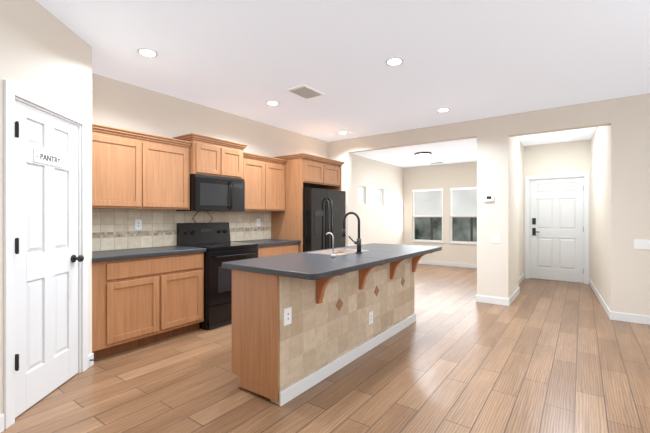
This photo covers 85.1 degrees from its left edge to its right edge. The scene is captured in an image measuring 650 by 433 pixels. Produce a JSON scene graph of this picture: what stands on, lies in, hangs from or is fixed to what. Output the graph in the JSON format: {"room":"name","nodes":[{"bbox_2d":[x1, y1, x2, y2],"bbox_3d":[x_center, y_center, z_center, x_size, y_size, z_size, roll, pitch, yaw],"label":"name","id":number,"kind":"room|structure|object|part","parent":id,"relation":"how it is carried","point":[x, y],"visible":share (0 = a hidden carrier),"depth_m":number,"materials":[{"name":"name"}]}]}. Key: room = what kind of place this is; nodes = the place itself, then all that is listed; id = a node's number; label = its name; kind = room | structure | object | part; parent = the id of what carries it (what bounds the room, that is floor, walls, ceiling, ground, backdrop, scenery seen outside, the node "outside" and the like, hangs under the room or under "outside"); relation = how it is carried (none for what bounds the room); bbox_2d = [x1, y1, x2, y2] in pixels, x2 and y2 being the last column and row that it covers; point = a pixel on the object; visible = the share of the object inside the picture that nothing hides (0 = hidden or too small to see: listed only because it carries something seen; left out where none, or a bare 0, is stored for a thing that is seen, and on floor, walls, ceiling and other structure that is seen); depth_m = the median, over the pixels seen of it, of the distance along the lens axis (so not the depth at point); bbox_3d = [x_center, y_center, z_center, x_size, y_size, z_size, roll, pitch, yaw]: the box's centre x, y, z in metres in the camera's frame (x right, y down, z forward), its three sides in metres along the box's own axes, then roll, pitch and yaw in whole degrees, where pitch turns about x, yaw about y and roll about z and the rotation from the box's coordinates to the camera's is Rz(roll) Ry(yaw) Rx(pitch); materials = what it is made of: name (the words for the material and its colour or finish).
{"room":"kitchen","nodes":[
{"label":"kitchen","id":0,"kind":"room"},
{"bbox_2d":[0,0,91,414],"bbox_3d":[-1.941,-0.090,1.810,0.100,2.720,2.450,0,0,-5],"label":"wall","id":1,"kind":"structure","parent":0,"point":[45,53],"depth_m":2.46,"materials":[{"name":"paint"}]},
{"bbox_2d":[0,414,3,432],"bbox_3d":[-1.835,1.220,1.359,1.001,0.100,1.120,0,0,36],"label":"baseboard","id":2,"kind":"structure","parent":1,"relation":"attached to","point":[2,415],"depth_m":2.09,"materials":[{"name":"white wood"}]},
{"bbox_2d":[3,79,87,429],"bbox_3d":[-1.995,0.227,2.524,0.116,2.087,0.845,0,0,-5],"label":"door frame","id":3,"kind":"structure","parent":1,"relation":"attached to","point":[11,90],"depth_m":2.17,"materials":[{"name":"white wood"}]},
{"bbox_2d":[15,100,83,417],"bbox_3d":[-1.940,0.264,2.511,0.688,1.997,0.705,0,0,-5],"label":"pantry door","id":4,"kind":"structure","parent":1,"relation":"in","point":[46,278],"depth_m":2.48,"materials":[{"name":"white wood"}]},
{"bbox_3d":[-1.939,0.182,2.506,0.452,1.540,0.528,0,0,36],"label":"pantry door hardware","id":5,"kind":"part","parent":4,"relation":"part of","materials":[{"name":"white wood"}]},
{"bbox_2d":[37,154,62,162],"bbox_3d":[-1.958,-0.413,2.527,0.002,0.038,0.274,0,0,-4],"label":"sign","id":6,"kind":"object","parent":4,"relation":"attached to","point":[49,158],"depth_m":2.51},
{"bbox_2d":[92,73,403,251],"bbox_3d":[-0.198,-0.090,6.634,0.120,2.720,8.140,0,0,36],"label":"wall","id":7,"kind":"structure","parent":0,"point":[120,104],"depth_m":5.26,"materials":[{"name":"paint"}]},
{"bbox_2d":[92,123,191,209],"bbox_3d":[-2.007,-0.471,3.739,0.348,0.782,1.121,0,0,36],"label":"upper cabinet","id":8,"kind":"object","parent":7,"relation":"attached to","point":[131,169],"visible":0.77,"depth_m":3.62,"materials":[{"name":"brown wood"}]},
{"bbox_2d":[92,209,270,250],"bbox_3d":[-1.667,0.297,4.501,0.010,0.745,2.759,0,0,36],"label":"tile backsplash","id":9,"kind":"structure","parent":7,"relation":"attached to","point":[113,229],"depth_m":4.07,"materials":[{"name":"tile"}]},
{"bbox_2d":[135,219,141,229],"bbox_3d":[-2.071,0.090,3.928,0.008,0.115,0.075,0,0,36],"label":"outlet","id":10,"kind":"object","parent":9,"relation":"attached to","point":[138,224],"depth_m":3.93,"materials":[{"name":"white plastic"}]},
{"bbox_2d":[192,211,212,222],"bbox_3d":[-1.588,0.025,4.597,0.004,0.325,0.325,0,0,36],"label":"diamond","id":11,"kind":"object","parent":9,"relation":"attached to","point":[201,217],"visible":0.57,"depth_m":4.59,"materials":[{"name":"tile"}]},
{"bbox_2d":[173,133,247,178],"bbox_3d":[-1.431,-0.724,4.481,0.408,0.457,0.827,0,0,36],"label":"upper cabinet","id":12,"kind":"object","parent":7,"relation":"attached to","point":[212,156],"visible":0.9,"depth_m":4.31,"materials":[{"name":"brown wood"}]},
{"bbox_2d":[176,174,244,211],"bbox_3d":[-1.414,-0.278,4.469,0.450,0.425,0.739,0,0,36],"label":"over-the-range microwave","id":13,"kind":"object","parent":12,"relation":"attached to","point":[214,194],"visible":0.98,"depth_m":4.29,"materials":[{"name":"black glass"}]},
{"bbox_3d":[-1.184,-0.265,4.443,0.048,0.346,0.018,0,0,36],"label":"handle","id":14,"kind":"part","parent":13,"relation":"part of","materials":[{"name":"black plastic"}]},
{"bbox_2d":[243,152,286,210],"bbox_3d":[-0.976,-0.471,5.158,0.348,0.782,0.873,0,0,36],"label":"upper cabinet","id":15,"kind":"object","parent":7,"relation":"attached to","point":[264,177],"visible":0.83,"depth_m":5.04,"materials":[{"name":"brown wood"}]},
{"bbox_2d":[358,186,363,203],"bbox_3d":[0.780,-0.480,7.988,0.050,0.400,0.360,0,0,36],"label":"window","id":16,"kind":"structure","parent":7,"relation":"in","point":[360,194],"depth_m":8.06,"materials":[{"name":"white glass"}]},
{"bbox_2d":[377,189,381,204],"bbox_3d":[1.304,-0.480,8.707,0.050,0.400,0.360,0,0,36],"label":"window","id":17,"kind":"structure","parent":7,"relation":"in","point":[379,196],"depth_m":8.82,"materials":[{"name":"white glass"}]},
{"bbox_2d":[1,264,649,432],"bbox_3d":[2.171,1.300,4.603,7.600,0.060,11.300,0,0,36],"label":"floor","id":18,"kind":"structure","parent":0,"point":[544,356],"depth_m":2.72,"materials":[{"name":"brown wood"}]},
{"bbox_2d":[92,246,205,358],"bbox_3d":[-1.896,0.811,3.660,0.621,0.917,1.125,0,0,36],"label":"base cabinet","id":19,"kind":"object","parent":18,"relation":"on","point":[142,296],"visible":0.92,"depth_m":3.42,"materials":[{"name":"brown wood"}]},
{"bbox_2d":[92,246,205,262],"bbox_3d":[-1.896,0.372,3.660,0.621,0.038,1.125,0,0,36],"label":"countertop","id":20,"kind":"structure","parent":19,"relation":"on","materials":[{"name":"stone"}]},
{"bbox_2d":[177,222,257,329],"bbox_3d":[-1.300,0.675,4.386,0.700,1.190,0.741,0,0,36],"label":"range","id":21,"kind":"object","parent":18,"relation":"on","point":[213,239],"visible":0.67,"depth_m":4.13,"materials":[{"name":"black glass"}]},
{"bbox_2d":[233,239,300,257],"bbox_3d":[-0.866,0.811,5.077,0.621,0.917,0.880,0,0,36],"label":"base cabinet","id":22,"kind":"object","parent":18,"relation":"on","point":[269,247],"visible":0.1,"depth_m":4.93,"materials":[{"name":"brown wood"}]},
{"bbox_2d":[233,239,300,246],"bbox_3d":[-0.866,0.372,5.077,0.621,0.038,0.880,0,0,36],"label":"countertop","id":23,"kind":"structure","parent":22,"relation":"on","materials":[{"name":"stone"}]},
{"bbox_2d":[271,153,344,252],"bbox_3d":[-0.269,0.169,5.834,0.698,2.202,1.122,0,0,36],"label":"tall cabinet","id":24,"kind":"object","parent":18,"relation":"on","point":[303,170],"visible":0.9,"depth_m":5.41,"materials":[{"name":"brown wood"}]},
{"bbox_2d":[303,188,345,251],"bbox_3d":[-0.203,0.420,5.787,0.827,1.700,0.940,0,0,36],"label":"refrigerator","id":25,"kind":"object","parent":18,"relation":"on","point":[324,211],"visible":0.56,"depth_m":5.43,"materials":[{"name":"black metal"}]},
{"bbox_2d":[232,252,432,405],"bbox_3d":[0.292,0.830,3.399,0.716,0.879,2.386,0,0,36],"label":"kitchen island","id":26,"kind":"object","parent":18,"relation":"on","point":[302,322],"depth_m":2.63,"materials":[{"name":"tile"}]},
{"bbox_2d":[222,244,441,279],"bbox_3d":[0.285,0.370,3.403,0.920,0.040,2.440,0,0,36],"label":"island countertop","id":27,"kind":"structure","parent":26,"relation":"on","point":[301,265],"depth_m":2.75,"materials":[{"name":"grey stone"}]},
{"bbox_2d":[326,232,337,255],"bbox_3d":[0.054,0.242,3.032,0.095,0.215,0.065,0,0,36],"label":"faucet","id":28,"kind":"object","parent":27,"relation":"on","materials":[{"name":"silver metal"}]},
{"bbox_2d":[322,248,369,255],"bbox_3d":[0.141,0.448,3.520,0.374,0.204,0.564,0,0,36],"label":"sink","id":29,"kind":"object","parent":27,"relation":"in","point":[341,251],"depth_m":3.76,"materials":[{"name":"silver metal"}]},
{"bbox_2d":[342,212,361,251],"bbox_3d":[0.259,0.152,3.397,0.219,0.396,0.063,0,0,36],"label":"faucet","id":30,"kind":"object","parent":27,"relation":"on","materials":[{"name":"black metal"}]},
{"bbox_2d":[36,0,649,145],"bbox_3d":[2.021,-1.490,3.971,7.100,0.080,10.100,0,0,36],"label":"ceiling","id":31,"kind":"structure","parent":0,"point":[466,60],"depth_m":3.19,"materials":[{"name":"paint"}]},
{"bbox_2d":[137,48,157,56],"bbox_3d":[-1.566,-1.447,3.124,0.173,0.006,0.167,0,0,36],"label":"recessed light","id":32,"kind":"object","parent":31,"relation":"in","point":[146,52],"depth_m":3.12,"materials":[{"name":"white plastic"}]},
{"bbox_2d":[266,101,278,104],"bbox_3d":[-0.668,-1.447,4.504,0.167,0.006,0.161,0,0,36],"label":"recessed light","id":33,"kind":"object","parent":31,"relation":"in","point":[268,102],"depth_m":4.51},
{"bbox_2d":[287,85,324,98],"bbox_3d":[-0.222,-1.442,4.117,0.260,0.016,0.380,0,0,36],"label":"ceiling vent","id":34,"kind":"object","parent":31,"relation":"in","point":[305,91],"visible":1,"depth_m":4.09,"materials":[{"name":"beige metal"}]},
{"bbox_2d":[385,57,403,65],"bbox_3d":[0.649,-1.447,3.301,0.160,0.006,0.167,0,0,36],"label":"recessed light","id":35,"kind":"object","parent":31,"relation":"in","point":[395,61],"depth_m":3.30,"materials":[{"name":"white plastic"}]},
{"bbox_2d":[437,108,449,111],"bbox_3d":[1.602,-1.447,4.803,0.164,0.006,0.168,0,0,36],"label":"recessed light","id":36,"kind":"object","parent":31,"relation":"in","point":[442,109],"depth_m":4.82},
{"bbox_2d":[351,138,476,167],"bbox_3d":[2.255,-1.399,7.584,2.730,0.099,3.480,0,0,36],"label":"ceiling","id":37,"kind":"structure","parent":0,"point":[456,151],"depth_m":7.64,"materials":[{"name":"paint"}]},
{"bbox_2d":[415,152,431,157],"bbox_3d":[2.097,-1.315,7.562,0.350,0.124,0.350,0,0,36],"label":"dome","id":38,"kind":"object","parent":37,"relation":"attached to","point":[423,154],"visible":0.98,"depth_m":7.45,"materials":[{"name":"white glass"}]},
{"bbox_2d":[404,161,476,263],"bbox_3d":[3.313,-0.090,9.040,2.730,2.720,0.120,0,0,36],"label":"wall","id":39,"kind":"structure","parent":0,"point":[446,177],"depth_m":9.13,"materials":[{"name":"paint"}]},
{"bbox_2d":[411,188,443,242],"bbox_3d":[2.734,-0.020,9.426,0.880,1.420,0.125,0,0,36],"label":"window","id":40,"kind":"structure","parent":39,"relation":"in","point":[427,215],"depth_m":9.46,"materials":[{"name":"white glass"}]},
{"bbox_2d":[412,188,443,216],"bbox_3d":[2.723,-0.367,9.410,0.830,0.715,0.035,0,0,36],"label":"blind","id":41,"kind":"object","parent":40,"relation":"attached to","point":[419,196],"depth_m":9.41,"materials":[{"name":"white fabric"}]},
{"bbox_2d":[418,260,476,267],"bbox_3d":[3.274,1.220,8.986,2.670,0.100,0.013,0,0,36],"label":"baseboard","id":42,"kind":"structure","parent":39,"relation":"attached to","point":[420,261],"depth_m":9.06,"materials":[{"name":"white wood"}]},
{"bbox_2d":[449,187,476,244],"bbox_3d":[3.551,-0.020,8.832,0.880,1.420,0.125,0,0,36],"label":"window","id":43,"kind":"structure","parent":39,"relation":"in","point":[463,215],"depth_m":8.91,"materials":[{"name":"white glass"}]},
{"bbox_2d":[449,187,476,216],"bbox_3d":[3.540,-0.367,8.816,0.830,0.715,0.035,0,0,36],"label":"blind","id":44,"kind":"object","parent":43,"relation":"attached to","point":[458,208],"depth_m":8.87,"materials":[{"name":"white fabric"}]},
{"bbox_2d":[328,93,649,315],"bbox_3d":[2.761,-0.090,4.990,6.600,2.720,0.120,0,0,36],"label":"wall","id":45,"kind":"structure","parent":0,"point":[627,118],"depth_m":4.33,"materials":[{"name":"paint"}]},
{"bbox_2d":[484,195,493,201],"bbox_3d":[2.389,-0.268,5.167,0.130,0.095,0.029,0,0,36],"label":"thermostat","id":46,"kind":"object","parent":45,"relation":"attached to","point":[488,198],"visible":1,"depth_m":5.16,"materials":[{"name":"white plastic"}]},
{"bbox_2d":[478,295,504,305],"bbox_3d":[2.431,1.220,5.148,0.360,0.100,0.013,0,0,36],"label":"baseboard","id":47,"kind":"structure","parent":45,"relation":"attached to","point":[484,299],"depth_m":5.15,"materials":[{"name":"white wood"}]},
{"bbox_2d":[492,235,499,242],"bbox_3d":[2.472,0.325,5.118,0.115,0.115,0.012,0,0,36],"label":"switch plate","id":48,"kind":"object","parent":45,"relation":"attached to","point":[495,238],"depth_m":5.12,"materials":[{"name":"white plastic"}]},
{"bbox_2d":[610,311,649,324],"bbox_3d":[4.445,1.220,3.684,2.280,0.100,0.013,0,0,36],"label":"baseboard","id":49,"kind":"structure","parent":45,"relation":"attached to","point":[632,318],"depth_m":4.24,"materials":[{"name":"white wood"}]},
{"bbox_2d":[634,239,649,249],"bbox_3d":[3.758,0.331,4.183,0.160,0.115,0.012,0,0,36],"label":"switch plate","id":50,"kind":"object","parent":45,"relation":"attached to","point":[641,244],"depth_m":4.19,"materials":[{"name":"white plastic"}]},
{"bbox_2d":[477,115,523,298],"bbox_3d":[3.529,-0.090,6.658,0.420,2.720,3.720,0,0,36],"label":"wall","id":51,"kind":"structure","parent":0,"point":[500,178],"depth_m":5.18,"materials":[{"name":"paint"}]},
{"bbox_2d":[505,287,519,305],"bbox_3d":[2.906,1.220,5.459,0.043,0.100,1.076,0,0,36],"label":"baseboard","id":52,"kind":"structure","parent":51,"relation":"attached to","point":[507,301],"depth_m":5.25,"materials":[{"name":"white wood"}]},
{"bbox_2d":[519,273,524,283],"bbox_3d":[3.616,1.220,6.612,0.013,0.100,1.650,0,0,36],"label":"baseboard","id":53,"kind":"structure","parent":51,"relation":"attached to","point":[522,277],"depth_m":6.90,"materials":[{"name":"white wood"}]},
{"bbox_2d":[524,139,590,283],"bbox_3d":[4.640,-0.090,6.962,1.260,2.720,0.120,0,0,36],"label":"wall","id":54,"kind":"structure","parent":0,"point":[560,158],"depth_m":6.92,"materials":[{"name":"paint"}]},
{"bbox_2d":[530,177,583,282],"bbox_3d":[4.558,0.257,6.975,0.897,2.010,0.104,0,0,36],"label":"front door","id":55,"kind":"structure","parent":54,"relation":"in","point":[556,242],"depth_m":6.97,"materials":[{"name":"white wood"}]},
{"bbox_3d":[4.561,0.252,6.948,0.859,1.680,0.064,0,0,36],"label":"front door hardware","id":56,"kind":"part","parent":55,"relation":"part of","materials":[{"name":"white wood"}]},
{"bbox_2d":[525,172,588,283],"bbox_3d":[4.569,0.220,7.004,1.055,2.100,0.136,0,0,36],"label":"door frame","id":57,"kind":"structure","parent":54,"relation":"attached to","point":[585,175],"depth_m":6.89,"materials":[{"name":"white wood"}]},
{"bbox_2d":[591,125,610,310],"bbox_3d":[4.379,-0.090,5.557,0.140,2.720,2.714,0,0,32],"label":"wall","id":58,"kind":"structure","parent":0,"point":[601,209],"depth_m":5.25,"materials":[{"name":"paint"}]},
{"bbox_2d":[589,279,609,318],"bbox_3d":[4.243,1.220,5.500,0.183,0.100,2.713,0,0,36],"label":"baseboard","id":59,"kind":"structure","parent":58,"relation":"attached to","point":[604,305],"depth_m":5.18,"materials":[{"name":"white wood"}]}
]}

